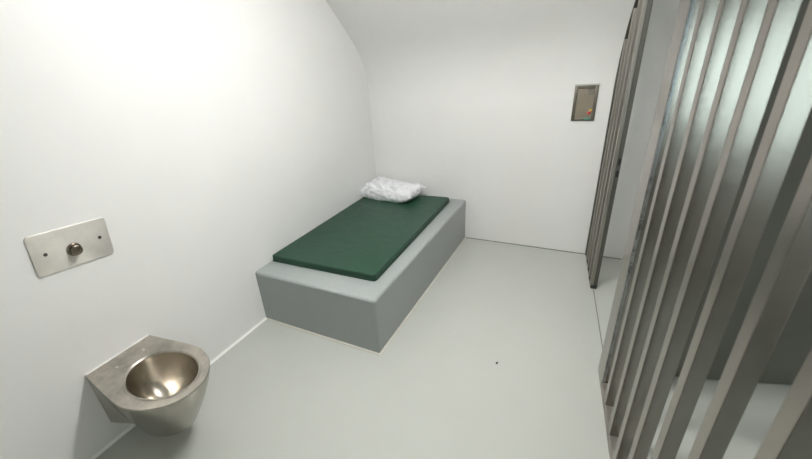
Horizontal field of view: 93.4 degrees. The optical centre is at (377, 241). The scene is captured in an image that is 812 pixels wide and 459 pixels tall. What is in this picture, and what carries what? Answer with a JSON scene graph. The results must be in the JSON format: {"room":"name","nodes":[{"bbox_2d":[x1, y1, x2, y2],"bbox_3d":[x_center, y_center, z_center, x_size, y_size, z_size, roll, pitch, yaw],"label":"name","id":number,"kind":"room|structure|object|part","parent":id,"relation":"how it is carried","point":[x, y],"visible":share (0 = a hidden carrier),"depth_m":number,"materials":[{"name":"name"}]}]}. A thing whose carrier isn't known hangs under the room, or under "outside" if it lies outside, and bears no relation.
{"room":"prison interior","nodes":[
{"label":"prison interior","id":0,"kind":"room"},
{"bbox_2d":[0,0,375,458],"bbox_3d":[-1.355,-0.478,2.179,0.200,2.887,5.000,9,29,27],"label":"wall","id":1,"kind":"structure","parent":0,"point":[207,138],"depth_m":2.14,"materials":[{"name":"white paint"}]},
{"bbox_2d":[23,218,113,276],"bbox_3d":[-1.470,0.023,1.852,0.050,0.225,0.351,9,29,27],"label":"flush plate","id":2,"kind":"object","parent":1,"relation":"attached to","point":[53,251],"visible":1,"depth_m":1.84,"materials":[{"name":"silver metal"}]},
{"bbox_2d":[85,335,209,436],"bbox_3d":[-1.150,0.829,2.066,0.645,0.363,0.444,9,29,27],"label":"toilet","id":3,"kind":"object","parent":1,"relation":"attached to","point":[158,385],"visible":1,"depth_m":2.02,"materials":[{"name":"silver metal"}]},
{"bbox_3d":[-1.101,0.783,2.017,0.408,0.225,0.304,9,29,27],"label":"bowl","id":4,"kind":"part","parent":3,"relation":"part of","materials":[{"name":"silver metal"}]},
{"bbox_2d":[90,317,267,458],"bbox_3d":[-1.622,1.242,1.969,0.016,0.014,3.000,9,29,27],"label":"baseboard","id":5,"kind":"structure","parent":1,"relation":"attached to","point":[132,426],"depth_m":2.27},
{"bbox_2d":[96,238,791,458],"bbox_3d":[0.737,1.208,1.794,4.700,0.150,5.400,9,29,27],"label":"floor","id":6,"kind":"structure","parent":0,"point":[438,390],"depth_m":2.35,"materials":[{"name":"grey concrete"}]},
{"bbox_2d":[255,198,465,355],"bbox_3d":[0.012,0.100,3.568,1.078,0.436,2.017,9,29,27],"label":"plinth","id":7,"kind":"object","parent":6,"relation":"on","point":[365,315],"visible":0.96,"depth_m":2.85,"materials":[{"name":"grey paint"}]},
{"bbox_2d":[273,195,448,280],"bbox_3d":[-0.036,-0.151,3.535,0.954,0.052,1.718,9,29,27],"label":"mattress","id":8,"kind":"object","parent":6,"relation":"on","point":[363,240],"visible":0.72,"depth_m":3.25,"materials":[{"name":"green plastic"}]},
{"bbox_2d":[361,176,426,202],"bbox_3d":[0.164,-0.575,4.115,0.651,0.179,0.355,13,31,33],"label":"pillow","id":9,"kind":"object","parent":8,"relation":"on","point":[383,188],"visible":1,"depth_m":4.01,"materials":[{"name":"white fabric"}]},
{"bbox_2d":[598,0,811,458],"bbox_3d":[0.625,0.219,0.359,0.047,2.879,3.380,6,28,22],"label":"bars","id":10,"kind":"object","parent":6,"relation":"on","point":[725,57],"depth_m":1.09,"materials":[{"name":"metal"}]},
{"bbox_3d":[0.707,1.524,0.898,0.044,0.055,3.218,6,28,22],"label":"rail","id":11,"kind":"part","parent":10,"relation":"part of","materials":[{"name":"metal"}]},
{"bbox_2d":[675,0,811,384],"bbox_3d":[2.069,-0.148,1.758,0.986,2.092,0.050,0,26,11],"label":"wall","id":12,"kind":"structure","parent":6,"relation":"on","point":[793,346],"depth_m":1.94,"materials":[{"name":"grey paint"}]},
{"bbox_2d":[325,0,679,98],"bbox_3d":[0.597,-0.951,0.862,4.300,1.617,5.200,9,29,27],"label":"ceiling","id":13,"kind":"structure","parent":0,"point":[405,48],"depth_m":3.14,"materials":[{"name":"white paint"}]},
{"bbox_2d":[370,89,659,258],"bbox_3d":[1.909,-0.594,3.466,4.300,1.470,0.200,9,29,27],"label":"wall","id":14,"kind":"structure","parent":0,"point":[525,173],"depth_m":3.65,"materials":[{"name":"white paint"}]},
{"bbox_2d":[466,237,621,259],"bbox_3d":[2.387,0.183,3.454,3.230,0.006,0.006,9,29,27],"label":"baseboard","id":15,"kind":"structure","parent":14,"relation":"attached to","point":[466,237],"depth_m":3.86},
{"bbox_2d":[571,83,599,120],"bbox_3d":[1.714,-1.149,3.152,0.180,0.292,0.016,9,29,27],"label":"intercom","id":16,"kind":"object","parent":14,"relation":"attached to","point":[585,95],"visible":1,"depth_m":3.15,"materials":[{"name":"metal"}]},
{"bbox_3d":[1.716,-1.145,3.160,0.124,0.230,0.005,9,29,27],"label":"plate","id":17,"kind":"part","parent":16,"relation":"part of","materials":[{"name":"silver metal"}]},
{"bbox_2d":[588,88,594,94],"bbox_3d":[1.740,-1.222,3.100,0.050,0.048,0.001,9,29,27],"label":"speaker grille","id":18,"kind":"object","parent":16,"relation":"attached to","point":[591,91],"depth_m":3.10,"materials":[{"name":"silver metal"}]},
{"bbox_2d":[593,289,602,348],"bbox_3d":[1.592,0.595,2.744,0.007,0.002,0.950,6,28,22],"label":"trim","id":19,"kind":"structure","parent":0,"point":[593,289],"depth_m":2.78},
{"bbox_2d":[585,0,652,288],"bbox_3d":[1.794,-0.793,2.875,0.052,2.353,0.668,6,28,22],"label":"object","id":20,"kind":"object","parent":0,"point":[632,50],"visible":1,"depth_m":2.78,"materials":[{"name":"metal"}]},
{"bbox_3d":[1.890,0.242,3.405,0.028,0.020,0.542,6,28,22],"label":"rail","id":21,"kind":"part","parent":20,"relation":"part of","materials":[{"name":"metal"}]},
{"bbox_3d":[1.713,-0.524,2.714,0.023,0.220,0.003,6,28,22],"label":"strike plate","id":22,"kind":"part","parent":20,"relation":"part of","materials":[{"name":"metal"}]}
]}

